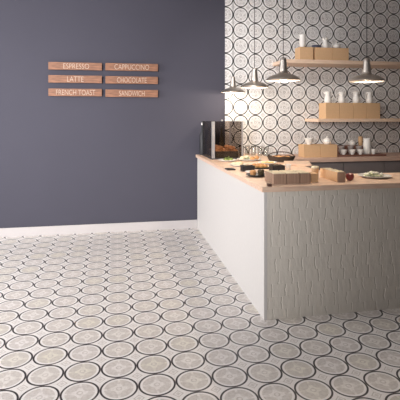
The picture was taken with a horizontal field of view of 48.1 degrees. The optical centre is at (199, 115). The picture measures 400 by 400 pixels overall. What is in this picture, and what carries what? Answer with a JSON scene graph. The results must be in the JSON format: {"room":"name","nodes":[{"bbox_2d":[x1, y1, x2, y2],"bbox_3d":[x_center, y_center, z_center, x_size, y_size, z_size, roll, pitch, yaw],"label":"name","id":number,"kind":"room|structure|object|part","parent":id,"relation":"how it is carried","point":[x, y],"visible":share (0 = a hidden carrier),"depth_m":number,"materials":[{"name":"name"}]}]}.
{"room":"coffee shop","nodes":[
{"label":"coffee shop","id":0,"kind":"room"},
{"bbox_2d":[0,0,224,227],"bbox_3d":[-0.661,-0.186,5.681,8.000,3.250,0.150,0,0,-11],"label":"wall","id":1,"kind":"structure","parent":0,"point":[65,160],"depth_m":5.51,"materials":[{"name":"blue paint"}]},
{"bbox_2d":[48,75,101,82],"bbox_3d":[-1.505,-0.433,5.417,0.623,0.090,0.057,0,0,-11],"label":"menu sign","id":2,"kind":"object","parent":1,"relation":"attached to","point":[51,78],"visible":1,"depth_m":5.39,"materials":[{"name":"brown wood"}]},
{"bbox_2d":[48,62,101,70],"bbox_3d":[-1.505,-0.589,5.417,0.623,0.090,0.057,0,0,-11],"label":"menu sign","id":3,"kind":"object","parent":1,"relation":"attached to","point":[51,65],"visible":1,"depth_m":5.39,"materials":[{"name":"brown wood"}]},
{"bbox_2d":[48,88,101,95],"bbox_3d":[-1.505,-0.273,5.417,0.623,0.090,0.057,0,0,-11],"label":"menu sign","id":4,"kind":"object","parent":1,"relation":"attached to","point":[51,91],"visible":1,"depth_m":5.39,"materials":[{"name":"brown wood"}]},
{"bbox_2d":[0,220,196,236],"bbox_3d":[-2.307,1.387,5.287,4.620,0.104,0.016,0,0,-11],"label":"baseboard","id":5,"kind":"structure","parent":1,"relation":"attached to","point":[178,224],"depth_m":5.47,"materials":[{"name":"paint"}]},
{"bbox_2d":[105,76,157,83],"bbox_3d":[-0.843,-0.431,5.541,0.640,0.090,0.057,0,0,-11],"label":"menu sign","id":6,"kind":"object","parent":1,"relation":"attached to","point":[108,79],"visible":1,"depth_m":5.51,"materials":[{"name":"brown wood"}]},
{"bbox_2d":[105,63,157,70],"bbox_3d":[-0.843,-0.591,5.541,0.640,0.090,0.057,0,0,-11],"label":"menu sign","id":7,"kind":"object","parent":1,"relation":"attached to","point":[108,66],"visible":1,"depth_m":5.51,"materials":[{"name":"brown wood"}]},
{"bbox_2d":[105,89,157,96],"bbox_3d":[-0.843,-0.267,5.541,0.640,0.090,0.057,0,0,-11],"label":"menu sign","id":8,"kind":"object","parent":1,"relation":"attached to","point":[108,93],"visible":1,"depth_m":5.51,"materials":[{"name":"brown wood"}]},
{"bbox_2d":[0,228,399,399],"bbox_3d":[0.104,1.489,1.612,8.000,0.100,8.330,0,0,-11],"label":"floor","id":9,"kind":"structure","parent":0,"point":[145,314],"depth_m":2.96,"materials":[{"name":"tile"}]},
{"bbox_2d":[197,158,399,319],"bbox_3d":[1.779,0.989,4.719,3.203,0.901,2.619,0,0,-11],"label":"counter","id":10,"kind":"object","parent":9,"relation":"on","point":[293,254],"depth_m":3.27,"materials":[{"name":"white paint"}]},
{"bbox_3d":[0.213,0.989,4.434,0.013,0.901,2.600,0,0,-11],"label":"panel","id":11,"kind":"part","parent":10,"relation":"part of","materials":[{"name":"white paint"}]},
{"bbox_3d":[0.454,0.989,3.166,0.025,0.901,0.057,0,0,-11],"label":"corner trim","id":12,"kind":"part","parent":10,"relation":"part of","materials":[{"name":"white paint"}]},
{"bbox_2d":[196,153,399,191],"bbox_3d":[1.771,0.520,4.708,3.222,0.036,2.637,0,0,-11],"label":"countertop","id":13,"kind":"structure","parent":10,"relation":"on","point":[359,182],"depth_m":3.38,"materials":[{"name":"brown wood"}]},
{"bbox_2d":[200,123,201,154],"bbox_3d":[0.026,0.298,5.662,0.064,0.407,0.064,0,0,-11],"label":"glass bottle","id":14,"kind":"object","parent":13,"relation":"on","point":[201,123],"visible":0.51,"depth_m":5.64,"materials":[{"name":"black glass"}]},
{"bbox_2d":[215,123,217,144],"bbox_3d":[0.196,0.303,5.694,0.064,0.397,0.064,0,0,-11],"label":"glass bottle","id":15,"kind":"object","parent":13,"relation":"on","point":[216,135],"visible":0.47,"depth_m":5.67,"materials":[{"name":"black glass"}]},
{"bbox_2d":[219,126,223,146],"bbox_3d":[0.275,0.319,5.709,0.064,0.367,0.064,0,0,-11],"label":"glass bottle","id":16,"kind":"object","parent":13,"relation":"on","point":[221,138],"visible":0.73,"depth_m":5.69,"materials":[{"name":"glass"}]},
{"bbox_2d":[202,120,242,159],"bbox_3d":[0.261,0.277,5.355,0.368,0.450,0.570,0,0,-11],"label":"display case","id":17,"kind":"object","parent":13,"relation":"on","point":[208,127],"visible":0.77,"depth_m":5.29,"materials":[{"name":"glass"}]},
{"bbox_3d":[0.046,0.280,5.584,0.030,0.416,0.018,0,0,-11],"label":"post","id":18,"kind":"part","parent":17,"relation":"part of","materials":[{"name":"silver metal"}]},
{"bbox_3d":[0.089,0.282,5.317,0.004,0.412,0.522,0,0,-11],"label":"glass pane","id":19,"kind":"part","parent":17,"relation":"part of","materials":[{"name":"clear glass"}]},
{"bbox_3d":[0.149,0.280,5.053,0.036,0.416,0.018,0,0,-11],"label":"post","id":20,"kind":"part","parent":17,"relation":"part of","materials":[{"name":"grey metal"}]},
{"bbox_3d":[0.261,0.074,5.355,0.368,0.004,0.570,0,0,-11],"label":"glass","id":21,"kind":"part","parent":17,"relation":"part of","materials":[{"name":"clear glass"}]},
{"bbox_2d":[215,151,237,157],"bbox_3d":[0.274,0.451,5.287,0.268,0.075,0.370,0,0,-11],"label":"basket","id":22,"kind":"object","parent":17,"relation":"in","point":[218,154],"visible":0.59,"depth_m":5.10,"materials":[{"name":"wicker"}]},
{"bbox_3d":[0.434,0.282,5.388,0.004,0.412,0.534,0,0,-11],"label":"glass pane","id":23,"kind":"part","parent":17,"relation":"part of","materials":[{"name":"clear glass"}]},
{"bbox_3d":[0.483,0.280,5.115,0.016,0.416,0.016,0,0,-11],"label":"post","id":24,"kind":"part","parent":17,"relation":"part of","materials":[{"name":"grey metal"}]},
{"bbox_2d":[218,159,236,161],"bbox_3d":[0.299,0.492,4.862,0.210,0.019,0.210,0,0,-11],"label":"plate","id":25,"kind":"object","parent":13,"relation":"on","point":[222,160],"visible":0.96,"depth_m":4.79,"materials":[{"name":"white ceramic"}]},
{"bbox_2d":[240,164,254,171],"bbox_3d":[0.427,0.473,4.030,0.109,0.058,0.090,0,0,-11],"label":"dish","id":26,"kind":"object","parent":13,"relation":"on","point":[243,168],"visible":0.84,"depth_m":3.99,"materials":[{"name":"ceramic"}]},
{"bbox_2d":[237,158,260,160],"bbox_3d":[0.543,0.492,4.958,0.270,0.019,0.270,0,0,-11],"label":"plate","id":27,"kind":"object","parent":13,"relation":"on","point":[237,158],"visible":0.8,"depth_m":4.89,"materials":[{"name":"white ceramic"}]},
{"bbox_2d":[246,173,264,176],"bbox_3d":[0.463,0.492,3.671,0.176,0.019,0.176,0,0,-11],"label":"plate","id":28,"kind":"object","parent":13,"relation":"on","point":[248,174],"visible":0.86,"depth_m":3.61,"materials":[{"name":"black ceramic"}]},
{"bbox_2d":[250,170,255,174],"bbox_3d":[0.436,0.473,3.681,0.056,0.045,0.056,0,0,-11],"label":"muffin","id":29,"kind":"object","parent":28,"relation":"on","point":[252,172],"visible":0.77,"depth_m":3.66,"materials":[{"name":"orange food"}]},
{"bbox_2d":[257,169,264,174],"bbox_3d":[0.499,0.469,3.667,0.060,0.054,0.060,0,0,-11],"label":"muffin","id":30,"kind":"object","parent":28,"relation":"on","point":[260,171],"visible":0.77,"depth_m":3.65,"materials":[{"name":"brown food"}]},
{"bbox_2d":[265,170,285,183],"bbox_3d":[0.562,0.462,3.345,0.095,0.081,0.200,0,0,-11],"label":"bread box","id":31,"kind":"object","parent":13,"relation":"on","point":[273,176],"visible":1,"depth_m":3.25,"materials":[{"name":"brown wood"}]},
{"bbox_2d":[269,164,284,170],"bbox_3d":[0.694,0.472,4.035,0.115,0.061,0.100,0,0,-11],"label":"dish","id":32,"kind":"object","parent":13,"relation":"on","point":[278,167],"visible":0.74,"depth_m":3.99,"materials":[{"name":"ceramic"}]},
{"bbox_2d":[267,151,294,161],"bbox_3d":[0.876,0.447,4.840,0.306,0.110,0.184,0,0,7],"label":"bread basket","id":33,"kind":"object","parent":13,"relation":"on","point":[270,158],"visible":0.91,"depth_m":4.78,"materials":[{"name":"wicker"}]},
{"bbox_2d":[285,164,291,169],"bbox_3d":[0.815,0.477,4.122,0.056,0.050,0.056,0,0,-19],"label":"cup","id":34,"kind":"object","parent":13,"relation":"on","point":[288,166],"visible":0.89,"depth_m":4.10,"materials":[{"name":"white ceramic"}]},
{"bbox_2d":[279,170,299,183],"bbox_3d":[0.661,0.462,3.363,0.099,0.081,0.200,0,0,-11],"label":"bread box","id":35,"kind":"object","parent":13,"relation":"on","point":[292,177],"visible":0.73,"depth_m":3.27,"materials":[{"name":"brown wood"}]},
{"bbox_2d":[284,161,311,165],"bbox_3d":[0.986,0.491,4.543,0.260,0.022,0.300,0,0,9],"label":"cutting board","id":36,"kind":"object","parent":13,"relation":"on","point":[294,163],"visible":0.88,"depth_m":4.44,"materials":[{"name":"brown wood"}]},
{"bbox_2d":[291,170,310,183],"bbox_3d":[0.755,0.462,3.381,0.080,0.081,0.200,0,0,-11],"label":"bread box","id":37,"kind":"object","parent":13,"relation":"on","point":[305,177],"visible":0.66,"depth_m":3.29,"materials":[{"name":"brown wood"}]},
{"bbox_2d":[309,172,318,182],"bbox_3d":[0.845,0.469,3.377,0.060,0.067,0.102,0,0,-11],"label":"kraft box","id":38,"kind":"object","parent":13,"relation":"on","point":[314,176],"visible":0.73,"depth_m":3.33,"materials":[{"name":"beige cardboard"}]},
{"bbox_2d":[311,166,318,172],"bbox_3d":[0.912,0.454,3.547,0.062,0.097,0.062,0,0,-11],"label":"paper cup","id":39,"kind":"object","parent":38,"relation":"on","point":[315,169],"visible":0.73,"depth_m":3.52,"materials":[{"name":"beige paper"}]},
{"bbox_2d":[320,168,345,181],"bbox_3d":[1.031,0.462,3.489,0.065,0.081,0.290,0,0,-11],"label":"bread box","id":40,"kind":"object","parent":13,"relation":"on","point":[335,175],"visible":1,"depth_m":3.42,"materials":[{"name":"beige wood"}]},
{"bbox_2d":[346,173,353,180],"bbox_3d":[1.150,0.468,3.437,0.066,0.068,0.066,0,0,-11],"label":"apple","id":41,"kind":"object","parent":13,"relation":"on","point":[349,176],"visible":0.94,"depth_m":3.41,"materials":[{"name":"red food"}]},
{"bbox_2d":[357,173,391,178],"bbox_3d":[1.408,0.492,3.611,0.260,0.019,0.260,0,0,-11],"label":"plate","id":42,"kind":"object","parent":13,"relation":"on","point":[359,174],"visible":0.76,"depth_m":3.57,"materials":[{"name":"white ceramic"}]},
{"bbox_2d":[363,171,381,176],"bbox_3d":[1.390,0.471,3.602,0.141,0.047,0.145,0,0,18],"label":"salad leaves","id":43,"kind":"object","parent":42,"relation":"on","point":[370,173],"visible":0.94,"depth_m":3.56,"materials":[{"name":"green plant"}]},
{"bbox_3d":[2.022,0.989,3.443,3.196,0.901,0.016,0,0,-11],"label":"brick panel","id":44,"kind":"part","parent":10,"relation":"part of","materials":[{"name":"white brick"}]},
{"bbox_2d":[306,161,399,173],"bbox_3d":[2.243,1.004,5.849,2.210,0.871,0.568,0,0,-11],"label":"base cabinet","id":45,"kind":"object","parent":9,"relation":"on","point":[356,167],"visible":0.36,"depth_m":5.52,"materials":[{"name":"grey paint"}]},
{"bbox_3d":[1.482,0.959,5.428,0.540,0.761,0.020,0,0,-11],"label":"door","id":46,"kind":"part","parent":45,"relation":"part of","materials":[{"name":"grey paint"}]},
{"bbox_2d":[278,152,399,161],"bbox_3d":[2.205,0.543,5.832,2.290,0.050,0.588,0,0,-11],"label":"countertop","id":47,"kind":"structure","parent":45,"relation":"on","point":[390,156],"depth_m":5.49,"materials":[{"name":"brown wood"}]},
{"bbox_2d":[298,144,319,157],"bbox_3d":[1.353,0.441,5.551,0.212,0.154,0.172,0,0,-11],"label":"kraft box","id":48,"kind":"object","parent":47,"relation":"on","point":[304,150],"visible":1,"depth_m":5.47,"materials":[{"name":"beige cardboard"}]},
{"bbox_2d":[305,138,313,144],"bbox_3d":[1.350,0.324,5.545,0.112,0.078,0.112,0,0,-11],"label":"bowl","id":49,"kind":"object","parent":48,"relation":"on","point":[309,141],"visible":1,"depth_m":5.50,"materials":[{"name":"white ceramic"}]},
{"bbox_2d":[318,144,336,156],"bbox_3d":[1.569,0.441,5.591,0.224,0.154,0.172,0,0,-11],"label":"kraft box","id":50,"kind":"object","parent":47,"relation":"on","point":[326,150],"visible":0.78,"depth_m":5.51,"materials":[{"name":"beige cardboard"}]},
{"bbox_2d":[320,136,332,143],"bbox_3d":[1.580,0.312,5.588,0.136,0.103,0.117,0,0,24],"label":"teapot","id":51,"kind":"object","parent":50,"relation":"on","point":[326,140],"visible":0.98,"depth_m":5.56,"materials":[{"name":"white ceramic"}]},
{"bbox_2d":[337,145,362,153],"bbox_3d":[1.953,0.461,5.908,0.346,0.115,0.170,0,0,-11],"label":"rack","id":52,"kind":"object","parent":47,"relation":"on","point":[346,147],"visible":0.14,"depth_m":5.83,"materials":[{"name":"black metal"}]},
{"bbox_2d":[348,139,355,145],"bbox_3d":[2.005,0.359,5.911,0.118,0.089,0.101,0,0,12],"label":"teapot","id":53,"kind":"object","parent":52,"relation":"on","point":[352,142],"visible":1,"depth_m":5.88,"materials":[{"name":"white ceramic"}]},
{"bbox_2d":[358,136,362,144],"bbox_3d":[2.139,0.343,5.968,0.060,0.120,0.060,0,0,-11],"label":"canister","id":54,"kind":"object","parent":52,"relation":"on","point":[360,138],"visible":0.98,"depth_m":5.95,"materials":[{"name":"beige"}]},
{"bbox_2d":[337,153,385,156],"bbox_3d":[2.014,0.507,5.705,0.660,0.022,0.210,0,0,-11],"label":"wooden board","id":55,"kind":"object","parent":47,"relation":"on","point":[346,154],"visible":0.7,"depth_m":5.63,"materials":[{"name":"red wood"}]},
{"bbox_2d":[340,149,346,154],"bbox_3d":[1.800,0.465,5.609,0.082,0.062,0.082,0,0,-11],"label":"cup","id":56,"kind":"object","parent":55,"relation":"on","point":[343,151],"visible":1,"depth_m":5.59,"materials":[{"name":"white ceramic"}]},
{"bbox_2d":[349,149,355,154],"bbox_3d":[1.917,0.465,5.631,0.082,0.062,0.082,0,0,-11],"label":"cup","id":57,"kind":"object","parent":55,"relation":"on","point":[352,151],"visible":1,"depth_m":5.61,"materials":[{"name":"white ceramic"}]},
{"bbox_2d":[363,138,371,153],"bbox_3d":[2.161,0.399,5.788,0.102,0.195,0.124,0,0,28],"label":"pitcher","id":58,"kind":"object","parent":55,"relation":"on","point":[367,144],"visible":0.98,"depth_m":5.74,"materials":[{"name":"white ceramic"}]},
{"bbox_3d":[2.023,0.959,5.529,0.540,0.761,0.020,0,0,-11],"label":"door","id":59,"kind":"part","parent":45,"relation":"part of","materials":[{"name":"grey paint"}]},
{"bbox_3d":[2.563,0.959,5.631,0.540,0.761,0.020,0,0,-11],"label":"door","id":60,"kind":"part","parent":45,"relation":"part of","materials":[{"name":"grey paint"}]},
{"bbox_2d":[225,0,399,155],"bbox_3d":[1.804,-0.186,6.063,3.013,3.250,0.010,0,0,-11],"label":"tiled wall","id":61,"kind":"structure","parent":0,"point":[274,116],"depth_m":5.98,"materials":[{"name":"tile"}]},
{"bbox_2d":[273,59,399,68],"bbox_3d":[2.154,-0.666,5.914,2.360,0.046,0.408,0,0,-11],"label":"wall shelf","id":62,"kind":"object","parent":61,"relation":"attached to","point":[290,62],"visible":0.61,"depth_m":5.72,"materials":[{"name":"brown wood"}]},
{"bbox_2d":[295,47,312,59],"bbox_3d":[1.318,-0.770,5.676,0.178,0.162,0.162,0,0,-11],"label":"kraft box","id":63,"kind":"object","parent":62,"relation":"on","point":[306,53],"visible":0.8,"depth_m":5.60,"materials":[{"name":"brown cardboard"}]},
{"bbox_2d":[313,47,331,59],"bbox_3d":[1.544,-0.770,5.719,0.229,0.162,0.162,0,0,-11],"label":"kraft box","id":64,"kind":"object","parent":62,"relation":"on","point":[319,53],"visible":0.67,"depth_m":5.64,"materials":[{"name":"brown cardboard"}]},
{"bbox_2d":[322,37,328,47],"bbox_3d":[1.603,-0.920,5.730,0.088,0.137,0.094,0,0,-1],"label":"milk jug","id":65,"kind":"object","parent":64,"relation":"on","point":[325,44],"visible":0.9,"depth_m":5.69,"materials":[{"name":"white ceramic"}]},
{"bbox_2d":[332,48,348,60],"bbox_3d":[1.770,-0.770,5.761,0.226,0.162,0.162,0,0,-11],"label":"kraft box","id":66,"kind":"object","parent":62,"relation":"on","point":[337,53],"visible":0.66,"depth_m":5.68,"materials":[{"name":"brown cardboard"}]},
{"bbox_2d":[332,42,340,47],"bbox_3d":[1.750,-0.895,5.752,0.099,0.086,0.115,0,0,28],"label":"teapot","id":67,"kind":"object","parent":66,"relation":"on","point":[336,45],"visible":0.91,"depth_m":5.72,"materials":[{"name":"white ceramic"}]},
{"bbox_2d":[305,118,399,121],"bbox_3d":[2.375,0.066,5.956,1.910,0.040,0.408,0,0,-11],"label":"wall shelf","id":68,"kind":"object","parent":61,"relation":"attached to","point":[315,119],"visible":0.95,"depth_m":5.70,"materials":[{"name":"brown wood"}]},
{"bbox_2d":[319,103,338,118],"bbox_3d":[1.660,-0.055,5.761,0.183,0.202,0.202,0,0,-11],"label":"kraft box","id":69,"kind":"object","parent":68,"relation":"on","point":[326,110],"visible":1,"depth_m":5.67,"materials":[{"name":"brown cardboard"}]},
{"bbox_2d":[323,91,333,102],"bbox_3d":[1.644,-0.231,5.738,0.095,0.148,0.102,0,0,-31],"label":"milk jug","id":70,"kind":"object","parent":69,"relation":"on","point":[327,99],"visible":1,"depth_m":5.71,"materials":[{"name":"white ceramic"}]},
{"bbox_2d":[339,103,352,118],"bbox_3d":[1.845,-0.055,5.796,0.190,0.202,0.202,0,0,-11],"label":"kraft box","id":71,"kind":"object","parent":68,"relation":"on","point":[345,109],"visible":0.69,"depth_m":5.70,"materials":[{"name":"brown cardboard"}]},
{"bbox_2d":[336,92,345,102],"bbox_3d":[1.821,-0.231,5.777,0.102,0.148,0.095,0,0,-20],"label":"milk jug","id":72,"kind":"object","parent":71,"relation":"on","point":[341,99],"visible":1,"depth_m":5.75,"materials":[{"name":"white ceramic"}]},
{"bbox_2d":[353,103,366,118],"bbox_3d":[2.032,-0.055,5.831,0.187,0.202,0.202,0,0,-11],"label":"kraft box","id":73,"kind":"object","parent":68,"relation":"on","point":[359,109],"visible":0.67,"depth_m":5.73,"materials":[{"name":"brown cardboard"}]},
{"bbox_2d":[352,91,359,102],"bbox_3d":[2.032,-0.231,5.816,0.102,0.148,0.095,0,0,7],"label":"milk jug","id":74,"kind":"object","parent":73,"relation":"on","point":[356,97],"visible":0.98,"depth_m":5.78,"materials":[{"name":"white ceramic"}]},
{"bbox_2d":[367,103,379,118],"bbox_3d":[2.217,-0.055,5.866,0.186,0.202,0.202,0,0,-11],"label":"kraft box","id":75,"kind":"object","parent":68,"relation":"on","point":[373,109],"visible":0.67,"depth_m":5.77,"materials":[{"name":"brown cardboard"}]},
{"bbox_2d":[365,92,372,102],"bbox_3d":[2.205,-0.231,5.849,0.102,0.148,0.095,0,0,15],"label":"milk jug","id":76,"kind":"object","parent":75,"relation":"on","point":[368,99],"visible":0.94,"depth_m":5.82,"materials":[{"name":"white ceramic"}]},
{"bbox_3d":[0.099,-1.871,1.637,8.000,0.120,8.380,0,0,-11],"label":"ceiling","id":77,"kind":"structure","parent":0,"visible":0},
{"bbox_2d":[221,76,244,92],"bbox_3d":[0.401,-1.042,5.438,0.292,1.538,0.292,0,0,-11],"label":"pendant lamp","id":78,"kind":"object","parent":77,"relation":"hanging from","point":[232,89],"visible":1,"depth_m":5.40,"materials":[{"name":"silver metal"}]},
{"bbox_2d":[230,76,235,85],"bbox_3d":[0.401,-0.402,5.438,0.074,0.138,0.074,0,0,-11],"label":"socket","id":79,"kind":"object","parent":78,"relation":"attached to","point":[232,83],"depth_m":5.41,"materials":[{"name":"silver metal"}]},
{"bbox_3d":[0.401,-0.312,5.438,0.292,0.078,0.292,0,0,-11],"label":"lamp shade","id":80,"kind":"part","parent":78,"relation":"part of","materials":[{"name":"silver metal"}]},
{"bbox_2d":[240,0,268,87],"bbox_3d":[0.560,-1.047,4.603,0.292,1.528,0.292,0,0,-11],"label":"pendant lamp","id":81,"kind":"object","parent":77,"relation":"hanging from","point":[254,83],"visible":1,"depth_m":4.57,"materials":[{"name":"silver metal"}]},
{"bbox_2d":[251,68,257,79],"bbox_3d":[0.560,-0.412,4.603,0.074,0.138,0.074,0,0,-11],"label":"socket","id":82,"kind":"object","parent":81,"relation":"attached to","point":[254,76],"depth_m":4.58,"materials":[{"name":"silver metal"}]},
{"bbox_3d":[0.560,-0.322,4.603,0.292,0.078,0.292,0,0,-11],"label":"lamp shade","id":83,"kind":"part","parent":81,"relation":"part of","materials":[{"name":"silver metal"}]},
{"bbox_3d":[0.560,-1.135,4.603,0.006,1.313,0.006,0,0,-11],"label":"cord","id":84,"kind":"part","parent":81,"relation":"part of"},
{"bbox_2d":[266,0,300,81],"bbox_3d":[0.707,-1.052,3.806,0.292,1.518,0.292,0,0,-11],"label":"pendant lamp","id":85,"kind":"object","parent":77,"relation":"hanging from","point":[282,75],"visible":1,"depth_m":3.78,"materials":[{"name":"silver metal"}]},
{"bbox_2d":[279,57,286,70],"bbox_3d":[0.707,-0.422,3.806,0.074,0.138,0.074,0,0,-11],"label":"socket","id":86,"kind":"object","parent":85,"relation":"attached to","point":[283,64],"depth_m":3.78,"materials":[{"name":"silver metal"}]},
{"bbox_3d":[0.707,-0.332,3.806,0.292,0.078,0.292,0,0,-11],"label":"lamp shade","id":87,"kind":"part","parent":85,"relation":"part of","materials":[{"name":"silver metal"}]},
{"bbox_3d":[0.707,-1.139,3.806,0.006,1.303,0.006,0,0,-11],"label":"cord","id":88,"kind":"part","parent":85,"relation":"part of","materials":[{"name":"black"}]},
{"bbox_2d":[349,0,385,82],"bbox_3d":[1.406,-1.047,3.775,0.292,1.528,0.292,0,0,-11],"label":"pendant lamp","id":89,"kind":"object","parent":77,"relation":"hanging from","point":[366,76],"visible":1,"depth_m":3.75,"materials":[{"name":"silver metal"}]},
{"bbox_2d":[362,58,370,71],"bbox_3d":[1.406,-0.412,3.775,0.074,0.138,0.074,0,0,-11],"label":"socket","id":90,"kind":"object","parent":89,"relation":"attached to","point":[366,62],"depth_m":3.75,"materials":[{"name":"silver metal"}]},
{"bbox_3d":[1.406,-1.135,3.775,0.006,1.313,0.006,0,0,-11],"label":"cord","id":91,"kind":"part","parent":89,"relation":"part of","materials":[{"name":"black"}]},
{"bbox_3d":[1.406,-0.322,3.775,0.292,0.078,0.292,0,0,-11],"label":"lamp shade","id":92,"kind":"part","parent":89,"relation":"part of","materials":[{"name":"silver metal"}]}
]}

